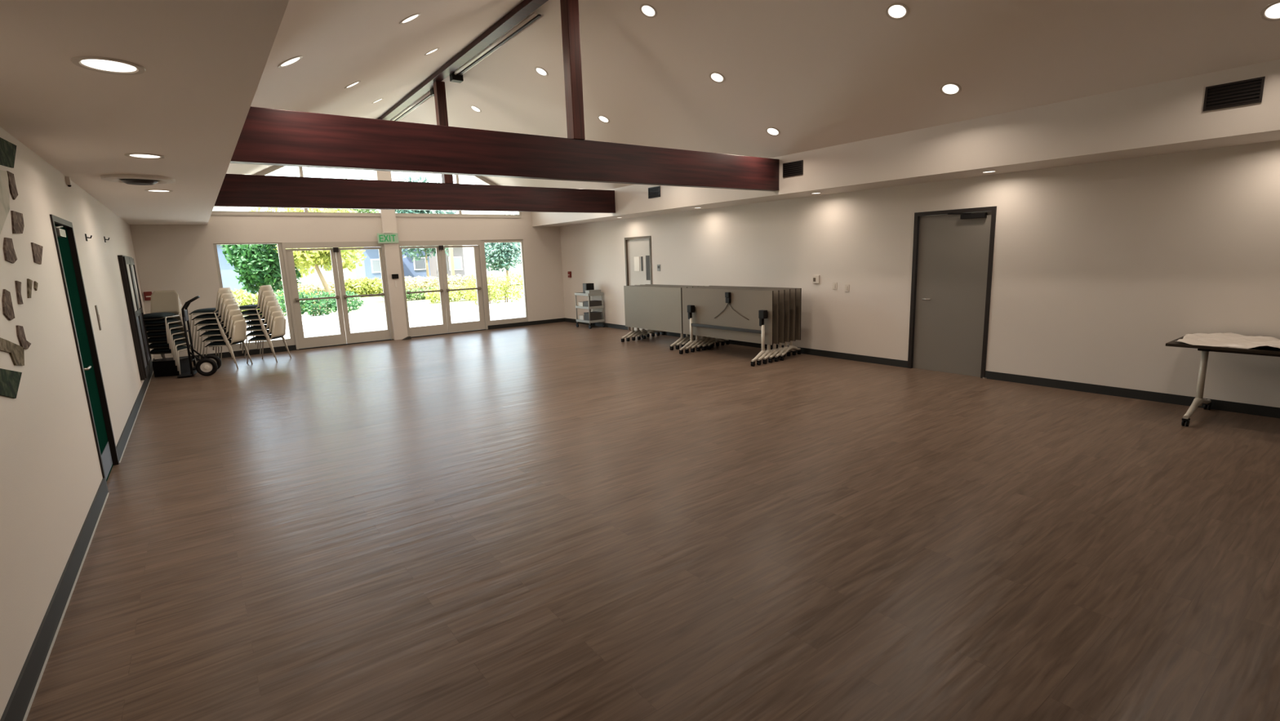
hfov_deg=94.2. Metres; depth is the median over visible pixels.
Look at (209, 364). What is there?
hand truck
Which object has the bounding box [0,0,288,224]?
ceiling
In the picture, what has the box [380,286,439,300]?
bush
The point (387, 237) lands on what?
exit sign
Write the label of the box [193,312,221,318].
seat cushion
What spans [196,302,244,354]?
chair
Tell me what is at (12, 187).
print
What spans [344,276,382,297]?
hedge
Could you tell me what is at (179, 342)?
seat cushion
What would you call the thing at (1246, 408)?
baseboard
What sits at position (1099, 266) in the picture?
wall
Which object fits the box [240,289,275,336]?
chair
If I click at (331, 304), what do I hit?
bush
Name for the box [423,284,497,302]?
bush
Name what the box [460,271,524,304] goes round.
bush
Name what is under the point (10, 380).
print
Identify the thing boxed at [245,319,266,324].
seat cushion
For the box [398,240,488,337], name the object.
door
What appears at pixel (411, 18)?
recessed light
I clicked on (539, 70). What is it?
recessed light
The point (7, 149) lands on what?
print
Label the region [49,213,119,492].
door
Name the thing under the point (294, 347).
trim
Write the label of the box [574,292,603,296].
shelf
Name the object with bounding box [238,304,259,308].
seat cushion
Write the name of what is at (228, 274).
building
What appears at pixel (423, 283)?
hedge
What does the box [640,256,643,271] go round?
notice
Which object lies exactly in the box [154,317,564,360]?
baseboard
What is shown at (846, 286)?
switch plate
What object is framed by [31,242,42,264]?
stone
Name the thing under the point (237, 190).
tie beam
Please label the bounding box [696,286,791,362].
folding table
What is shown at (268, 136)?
tie beam
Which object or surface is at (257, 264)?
tree
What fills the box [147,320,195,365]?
chair
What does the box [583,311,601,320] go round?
storage box
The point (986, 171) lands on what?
recessed light
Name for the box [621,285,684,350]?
folding table
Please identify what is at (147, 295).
fire alarm
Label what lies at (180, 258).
wall
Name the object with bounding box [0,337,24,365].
print
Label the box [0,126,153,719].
wall
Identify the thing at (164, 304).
chair
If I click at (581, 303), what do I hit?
storage box
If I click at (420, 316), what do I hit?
patio slab
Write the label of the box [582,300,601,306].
storage box
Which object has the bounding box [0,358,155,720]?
baseboard
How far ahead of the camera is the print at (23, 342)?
3.19 m
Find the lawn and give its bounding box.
[232,273,524,316]
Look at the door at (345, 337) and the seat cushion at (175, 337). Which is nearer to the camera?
the seat cushion at (175, 337)
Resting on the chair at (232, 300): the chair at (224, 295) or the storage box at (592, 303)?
the chair at (224, 295)
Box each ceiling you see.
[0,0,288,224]
[226,0,1279,190]
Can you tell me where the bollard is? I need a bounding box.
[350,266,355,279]
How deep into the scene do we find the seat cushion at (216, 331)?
10.46 m
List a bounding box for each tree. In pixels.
[219,244,302,301]
[248,207,319,280]
[272,208,366,299]
[308,177,378,213]
[393,175,457,276]
[473,212,521,287]
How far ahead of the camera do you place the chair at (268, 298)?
11.00 m
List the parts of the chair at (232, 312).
leg, frame, leg, backrest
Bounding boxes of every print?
[0,137,16,168]
[0,169,9,234]
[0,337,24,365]
[0,368,22,398]
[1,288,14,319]
[3,237,17,262]
[6,170,17,199]
[10,210,24,233]
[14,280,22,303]
[16,324,31,349]
[26,278,32,297]
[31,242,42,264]
[33,280,38,290]
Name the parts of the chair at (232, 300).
leg, frame, leg, backrest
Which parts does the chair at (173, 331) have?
seat, leg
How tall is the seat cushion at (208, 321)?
0.060 m
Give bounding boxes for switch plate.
[832,282,836,289]
[844,284,848,291]
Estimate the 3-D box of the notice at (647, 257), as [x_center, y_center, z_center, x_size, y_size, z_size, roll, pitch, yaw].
[0.184,-2.055,13.187,0.008,0.540,0.160,-9,12,-36]
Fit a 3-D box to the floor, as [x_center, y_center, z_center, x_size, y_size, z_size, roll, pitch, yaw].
[-0.342,0.657,6.880,9.284,0.200,17.950,-9,12,-36]
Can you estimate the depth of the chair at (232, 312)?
10.46 m
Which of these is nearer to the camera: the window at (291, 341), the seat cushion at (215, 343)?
the seat cushion at (215, 343)
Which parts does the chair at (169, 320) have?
seat, leg, frame, backrest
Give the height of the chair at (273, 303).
0.842 m
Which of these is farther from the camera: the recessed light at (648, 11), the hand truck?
the hand truck
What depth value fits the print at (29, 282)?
3.49 m
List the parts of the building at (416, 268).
pane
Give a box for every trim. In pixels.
[210,213,520,217]
[239,321,523,351]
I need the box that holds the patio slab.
[238,297,524,343]
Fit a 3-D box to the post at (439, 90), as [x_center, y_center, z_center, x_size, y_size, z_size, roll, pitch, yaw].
[-3.390,-3.910,10.252,0.150,1.663,0.150,-9,12,-36]
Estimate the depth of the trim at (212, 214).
12.90 m
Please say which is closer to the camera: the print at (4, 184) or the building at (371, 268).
the print at (4, 184)
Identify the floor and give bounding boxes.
[26,321,1279,720]
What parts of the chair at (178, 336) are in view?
seat, leg, frame, backrest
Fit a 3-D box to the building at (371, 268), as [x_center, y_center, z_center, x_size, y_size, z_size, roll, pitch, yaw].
[-20.461,-7.902,45.208,2.496,4.400,4.800,-9,12,-36]
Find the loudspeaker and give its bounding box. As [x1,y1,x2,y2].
[582,283,594,293]
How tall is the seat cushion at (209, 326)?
0.060 m
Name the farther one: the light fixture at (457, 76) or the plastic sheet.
the light fixture at (457, 76)
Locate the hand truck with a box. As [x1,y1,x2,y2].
[177,295,221,377]
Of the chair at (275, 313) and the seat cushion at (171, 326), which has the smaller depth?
the seat cushion at (171, 326)
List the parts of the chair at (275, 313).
leg, frame, leg, leg, backrest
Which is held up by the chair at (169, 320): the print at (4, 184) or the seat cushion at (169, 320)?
the seat cushion at (169, 320)
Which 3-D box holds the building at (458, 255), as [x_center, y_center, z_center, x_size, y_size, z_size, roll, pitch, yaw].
[-15.069,-7.965,46.118,1.927,3.900,4.800,-9,12,-36]
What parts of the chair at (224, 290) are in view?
leg, frame, leg, backrest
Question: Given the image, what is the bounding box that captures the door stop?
[401,336,411,340]
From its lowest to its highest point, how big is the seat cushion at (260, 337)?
0.060 m
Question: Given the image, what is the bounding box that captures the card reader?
[391,274,398,287]
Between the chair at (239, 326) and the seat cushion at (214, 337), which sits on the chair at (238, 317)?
the seat cushion at (214, 337)
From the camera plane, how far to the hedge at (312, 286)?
28.74 m
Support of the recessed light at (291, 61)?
in the ceiling at (822, 73)
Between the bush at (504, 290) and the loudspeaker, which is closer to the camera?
the loudspeaker
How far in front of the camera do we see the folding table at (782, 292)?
9.40 m
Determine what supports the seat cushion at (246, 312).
on the chair at (270, 292)
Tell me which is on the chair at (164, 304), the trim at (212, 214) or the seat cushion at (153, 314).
the seat cushion at (153, 314)
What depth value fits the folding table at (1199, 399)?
5.57 m
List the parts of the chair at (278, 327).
leg, frame, leg, seat, leg, backrest, frame, leg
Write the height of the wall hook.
0.070 m
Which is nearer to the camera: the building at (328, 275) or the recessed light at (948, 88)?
the recessed light at (948, 88)
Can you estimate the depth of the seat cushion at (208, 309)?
10.38 m
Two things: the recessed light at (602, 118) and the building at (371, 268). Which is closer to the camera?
the recessed light at (602, 118)
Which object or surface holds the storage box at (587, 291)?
on the utility cart
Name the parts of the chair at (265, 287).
frame, leg, backrest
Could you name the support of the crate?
on the floor
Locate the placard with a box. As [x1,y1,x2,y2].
[657,264,660,271]
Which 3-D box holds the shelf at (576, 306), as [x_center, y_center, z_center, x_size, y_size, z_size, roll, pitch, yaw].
[-1.257,-1.339,14.819,0.440,0.060,0.640,-9,12,-36]
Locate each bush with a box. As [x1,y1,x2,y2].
[231,288,317,312]
[274,288,363,317]
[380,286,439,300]
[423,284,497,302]
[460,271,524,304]
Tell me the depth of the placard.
12.84 m
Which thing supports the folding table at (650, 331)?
on the floor
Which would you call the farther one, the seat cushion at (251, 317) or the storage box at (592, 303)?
the storage box at (592, 303)
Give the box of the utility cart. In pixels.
[574,292,604,328]
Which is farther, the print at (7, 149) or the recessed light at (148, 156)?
the recessed light at (148, 156)
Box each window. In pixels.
[211,164,521,216]
[213,242,295,351]
[480,239,528,325]
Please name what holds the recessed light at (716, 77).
in the ceiling at (822, 73)
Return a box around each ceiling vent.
[100,173,175,185]
[648,186,660,198]
[782,160,803,177]
[1202,75,1265,111]
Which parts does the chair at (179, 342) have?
seat, leg, backrest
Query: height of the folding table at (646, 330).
1.125 m
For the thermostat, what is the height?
0.130 m
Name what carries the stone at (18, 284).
attached to the wall at (51, 474)
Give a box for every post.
[433,80,453,183]
[448,247,454,276]
[560,0,585,139]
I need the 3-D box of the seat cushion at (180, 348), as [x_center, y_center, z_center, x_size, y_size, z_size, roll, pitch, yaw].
[-7.998,-0.212,10.098,0.400,0.060,0.400,-3,10,-8]
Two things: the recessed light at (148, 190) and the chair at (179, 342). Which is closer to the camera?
the recessed light at (148, 190)
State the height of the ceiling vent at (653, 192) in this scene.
0.200 m
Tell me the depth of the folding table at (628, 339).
11.41 m
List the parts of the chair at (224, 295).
leg, frame, leg, backrest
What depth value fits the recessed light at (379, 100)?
9.89 m
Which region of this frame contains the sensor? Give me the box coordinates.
[65,176,71,186]
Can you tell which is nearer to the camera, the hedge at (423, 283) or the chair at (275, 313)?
the chair at (275, 313)
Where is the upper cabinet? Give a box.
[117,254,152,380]
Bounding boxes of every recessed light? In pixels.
[70,55,146,75]
[124,152,164,159]
[145,189,172,192]
[277,55,302,67]
[344,80,360,88]
[371,97,383,103]
[399,13,421,24]
[424,47,439,55]
[470,105,481,112]
[534,66,547,76]
[597,115,609,123]
[639,3,657,17]
[709,71,724,83]
[765,126,780,136]
[885,2,909,20]
[939,82,961,95]
[980,170,997,173]
[1259,0,1279,21]
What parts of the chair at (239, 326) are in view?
leg, frame, seat, leg, backrest, frame, leg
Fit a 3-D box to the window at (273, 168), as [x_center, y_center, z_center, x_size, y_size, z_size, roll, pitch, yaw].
[-5.649,-4.322,13.310,6.917,2.080,0.100,-9,12,-36]
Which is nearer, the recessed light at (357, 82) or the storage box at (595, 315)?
the recessed light at (357, 82)
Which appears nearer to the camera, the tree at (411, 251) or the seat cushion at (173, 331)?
the seat cushion at (173, 331)
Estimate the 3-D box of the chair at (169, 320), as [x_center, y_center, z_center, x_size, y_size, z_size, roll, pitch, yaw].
[-7.997,-0.635,9.919,0.512,0.842,0.614,-3,10,-8]
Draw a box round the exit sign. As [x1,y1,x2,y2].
[377,231,398,243]
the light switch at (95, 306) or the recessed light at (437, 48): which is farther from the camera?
the recessed light at (437, 48)
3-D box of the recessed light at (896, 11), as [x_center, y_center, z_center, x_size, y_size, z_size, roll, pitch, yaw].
[2.444,-3.317,5.652,0.190,0.101,0.214,-8,12,-32]
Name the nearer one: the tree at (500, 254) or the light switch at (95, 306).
the light switch at (95, 306)
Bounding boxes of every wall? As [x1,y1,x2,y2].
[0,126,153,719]
[129,211,564,359]
[531,58,1279,226]
[560,140,1279,407]
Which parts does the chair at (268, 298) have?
frame, leg, backrest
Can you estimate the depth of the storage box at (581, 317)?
14.87 m
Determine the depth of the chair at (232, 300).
10.41 m
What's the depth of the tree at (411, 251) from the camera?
41.19 m
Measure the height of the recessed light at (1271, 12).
0.101 m
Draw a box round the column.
[373,170,408,339]
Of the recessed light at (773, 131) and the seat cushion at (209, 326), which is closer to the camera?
the recessed light at (773, 131)
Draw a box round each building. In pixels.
[216,244,256,293]
[296,255,351,284]
[352,246,381,279]
[401,248,430,281]
[423,244,465,280]
[462,242,522,275]
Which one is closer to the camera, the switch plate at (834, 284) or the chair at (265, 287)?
the switch plate at (834, 284)
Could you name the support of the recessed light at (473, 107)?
in the ceiling at (822, 73)
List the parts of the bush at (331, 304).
stem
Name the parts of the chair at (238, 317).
leg, frame, leg, backrest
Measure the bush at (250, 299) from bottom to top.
1.138 m
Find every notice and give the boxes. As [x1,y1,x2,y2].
[634,256,639,271]
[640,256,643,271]
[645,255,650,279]
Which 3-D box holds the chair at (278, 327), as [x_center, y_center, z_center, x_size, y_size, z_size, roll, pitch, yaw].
[-7.047,-0.413,11.259,0.614,0.842,0.512,-2,10,-2]
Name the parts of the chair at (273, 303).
frame, backrest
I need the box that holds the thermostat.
[812,275,819,283]
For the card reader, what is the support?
attached to the column
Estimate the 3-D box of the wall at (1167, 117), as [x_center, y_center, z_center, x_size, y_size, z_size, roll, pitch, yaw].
[2.868,-2.842,8.771,1.013,0.675,17.940,-9,12,-36]
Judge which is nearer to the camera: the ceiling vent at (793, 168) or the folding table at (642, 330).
the ceiling vent at (793, 168)
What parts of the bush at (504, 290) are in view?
stem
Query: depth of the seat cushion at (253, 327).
11.04 m
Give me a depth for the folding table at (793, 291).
9.56 m
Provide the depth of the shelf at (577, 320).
14.67 m
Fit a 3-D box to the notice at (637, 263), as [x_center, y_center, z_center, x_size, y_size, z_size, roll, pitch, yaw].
[-0.070,-2.194,13.504,0.008,0.320,0.200,-9,12,-36]
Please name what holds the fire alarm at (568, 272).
attached to the wall at (1099, 266)
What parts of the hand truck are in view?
name plate, toe plate, frame, handle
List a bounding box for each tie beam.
[213,173,615,213]
[230,106,779,191]
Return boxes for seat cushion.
[142,311,176,317]
[144,317,177,323]
[146,323,179,328]
[146,328,182,334]
[147,334,183,340]
[149,339,185,346]
[150,345,186,351]
[191,307,218,312]
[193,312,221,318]
[195,318,223,324]
[198,323,226,329]
[201,328,228,334]
[204,333,231,340]
[207,339,241,345]
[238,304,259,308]
[240,309,262,314]
[243,314,264,319]
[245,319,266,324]
[246,324,269,329]
[247,329,271,334]
[249,334,281,339]
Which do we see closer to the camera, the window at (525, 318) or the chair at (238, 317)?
the chair at (238, 317)
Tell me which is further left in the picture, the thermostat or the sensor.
the sensor
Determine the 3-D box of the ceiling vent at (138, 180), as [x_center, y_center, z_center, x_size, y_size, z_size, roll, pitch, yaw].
[-4.663,-1.670,5.541,0.540,0.054,0.540,-9,12,-36]
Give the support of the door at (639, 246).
in the wall at (1099, 266)
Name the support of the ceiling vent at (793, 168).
in the wall at (1167, 117)
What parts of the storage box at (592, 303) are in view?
lid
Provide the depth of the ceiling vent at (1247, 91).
5.05 m
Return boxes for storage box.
[577,301,583,306]
[577,314,584,319]
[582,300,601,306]
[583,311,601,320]
[585,289,600,293]
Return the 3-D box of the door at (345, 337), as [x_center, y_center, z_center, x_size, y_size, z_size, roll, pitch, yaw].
[-6.569,-1.460,13.050,1.980,2.240,0.175,-9,12,-36]
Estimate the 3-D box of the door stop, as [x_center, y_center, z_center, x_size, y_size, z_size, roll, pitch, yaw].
[-5.400,-0.514,13.732,0.200,0.060,0.080,-9,12,-36]
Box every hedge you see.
[297,280,335,298]
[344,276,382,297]
[404,273,476,290]
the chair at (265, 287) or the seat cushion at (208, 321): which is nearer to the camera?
the seat cushion at (208, 321)
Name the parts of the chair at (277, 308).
frame, backrest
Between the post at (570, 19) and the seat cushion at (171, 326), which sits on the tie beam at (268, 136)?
the post at (570, 19)
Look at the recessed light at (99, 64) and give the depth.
2.50 m
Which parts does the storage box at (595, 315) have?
lid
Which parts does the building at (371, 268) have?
pane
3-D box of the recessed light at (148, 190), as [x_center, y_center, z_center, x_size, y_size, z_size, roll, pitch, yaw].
[-5.199,-1.832,6.425,0.239,0.006,0.239,-9,12,-36]
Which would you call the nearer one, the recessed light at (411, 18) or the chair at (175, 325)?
the recessed light at (411, 18)
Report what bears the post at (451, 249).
on the lawn
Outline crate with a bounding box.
[151,356,191,377]
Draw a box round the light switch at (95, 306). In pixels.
[94,305,102,330]
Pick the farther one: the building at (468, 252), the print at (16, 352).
the building at (468, 252)
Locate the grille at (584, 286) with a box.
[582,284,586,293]
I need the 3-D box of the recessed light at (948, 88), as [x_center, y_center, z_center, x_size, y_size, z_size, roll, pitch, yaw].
[3.336,-2.914,6.387,0.190,0.101,0.214,-8,12,-32]
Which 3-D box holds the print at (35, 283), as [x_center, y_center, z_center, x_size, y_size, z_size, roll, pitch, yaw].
[-3.715,-0.459,3.657,0.008,0.057,0.103,-9,12,-36]
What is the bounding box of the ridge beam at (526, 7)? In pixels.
[377,0,548,119]
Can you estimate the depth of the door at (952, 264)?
7.97 m
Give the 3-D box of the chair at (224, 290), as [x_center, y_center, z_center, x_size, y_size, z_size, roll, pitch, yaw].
[-7.604,-0.861,10.562,0.614,0.842,0.512,-3,10,-6]
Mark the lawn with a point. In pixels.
(370, 303)
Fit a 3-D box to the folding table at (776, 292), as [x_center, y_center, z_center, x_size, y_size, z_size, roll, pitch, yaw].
[1.462,-0.648,10.085,0.720,1.125,2.120,-9,12,-36]
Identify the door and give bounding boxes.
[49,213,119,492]
[281,241,393,350]
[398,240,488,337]
[624,235,652,330]
[907,205,996,378]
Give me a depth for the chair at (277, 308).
11.04 m
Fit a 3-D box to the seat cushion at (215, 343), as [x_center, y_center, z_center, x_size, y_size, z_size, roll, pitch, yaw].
[-7.455,-0.333,10.672,0.400,0.060,0.400,-3,10,-6]
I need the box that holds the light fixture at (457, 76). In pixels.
[449,11,543,83]
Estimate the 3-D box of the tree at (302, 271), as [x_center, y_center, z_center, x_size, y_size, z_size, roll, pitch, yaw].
[-18.720,-5.676,31.028,4.286,5.052,3.367,0,10,13]
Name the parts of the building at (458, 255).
pane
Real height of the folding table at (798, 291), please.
1.125 m
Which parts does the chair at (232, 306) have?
leg, frame, leg, backrest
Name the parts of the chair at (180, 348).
seat, leg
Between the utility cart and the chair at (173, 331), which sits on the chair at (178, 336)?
the chair at (173, 331)
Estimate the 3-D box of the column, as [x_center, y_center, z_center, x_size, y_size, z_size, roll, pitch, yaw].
[-5.678,-2.865,13.463,0.300,4.800,0.210,-9,12,-36]
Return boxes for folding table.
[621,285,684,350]
[626,284,695,349]
[631,284,701,346]
[637,284,706,346]
[642,284,711,344]
[679,287,774,366]
[684,287,780,364]
[690,286,785,364]
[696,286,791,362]
[702,285,795,361]
[706,285,801,360]
[1165,335,1279,426]
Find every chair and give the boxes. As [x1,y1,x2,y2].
[142,289,188,343]
[144,298,190,349]
[146,304,191,354]
[146,323,191,359]
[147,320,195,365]
[149,324,196,370]
[150,339,196,374]
[188,287,231,336]
[191,292,234,342]
[194,297,242,348]
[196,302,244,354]
[199,308,247,359]
[202,313,248,363]
[204,319,252,368]
[238,284,272,331]
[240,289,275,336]
[240,299,284,348]
[241,305,286,353]
[243,294,277,342]
[244,310,288,358]
[246,315,291,363]
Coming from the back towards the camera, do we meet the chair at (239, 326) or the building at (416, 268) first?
the building at (416, 268)
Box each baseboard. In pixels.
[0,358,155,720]
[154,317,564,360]
[564,317,1279,417]
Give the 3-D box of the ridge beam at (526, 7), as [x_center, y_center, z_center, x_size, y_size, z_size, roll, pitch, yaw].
[-0.432,-4.154,6.049,0.160,0.075,17.488,-9,12,-36]
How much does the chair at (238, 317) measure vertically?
0.842 m
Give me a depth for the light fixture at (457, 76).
8.49 m
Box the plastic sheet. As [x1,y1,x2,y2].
[1177,332,1279,348]
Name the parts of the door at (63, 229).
kick plate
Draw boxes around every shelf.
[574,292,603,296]
[575,305,604,309]
[576,319,604,323]
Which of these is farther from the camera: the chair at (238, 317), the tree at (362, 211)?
the tree at (362, 211)
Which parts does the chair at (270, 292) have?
frame, backrest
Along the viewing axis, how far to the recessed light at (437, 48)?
7.67 m
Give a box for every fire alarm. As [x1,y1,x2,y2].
[143,291,151,300]
[567,271,571,277]
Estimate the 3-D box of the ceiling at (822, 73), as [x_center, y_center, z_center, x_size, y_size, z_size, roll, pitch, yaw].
[-0.570,-3.523,6.543,7.117,1.920,18.690,-9,12,-36]
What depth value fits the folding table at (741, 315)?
9.89 m
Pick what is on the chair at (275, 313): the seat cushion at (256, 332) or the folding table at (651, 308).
the seat cushion at (256, 332)
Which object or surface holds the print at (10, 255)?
attached to the wall at (51, 474)
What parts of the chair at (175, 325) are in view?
seat, leg, backrest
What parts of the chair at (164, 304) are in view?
seat, backrest, leg, frame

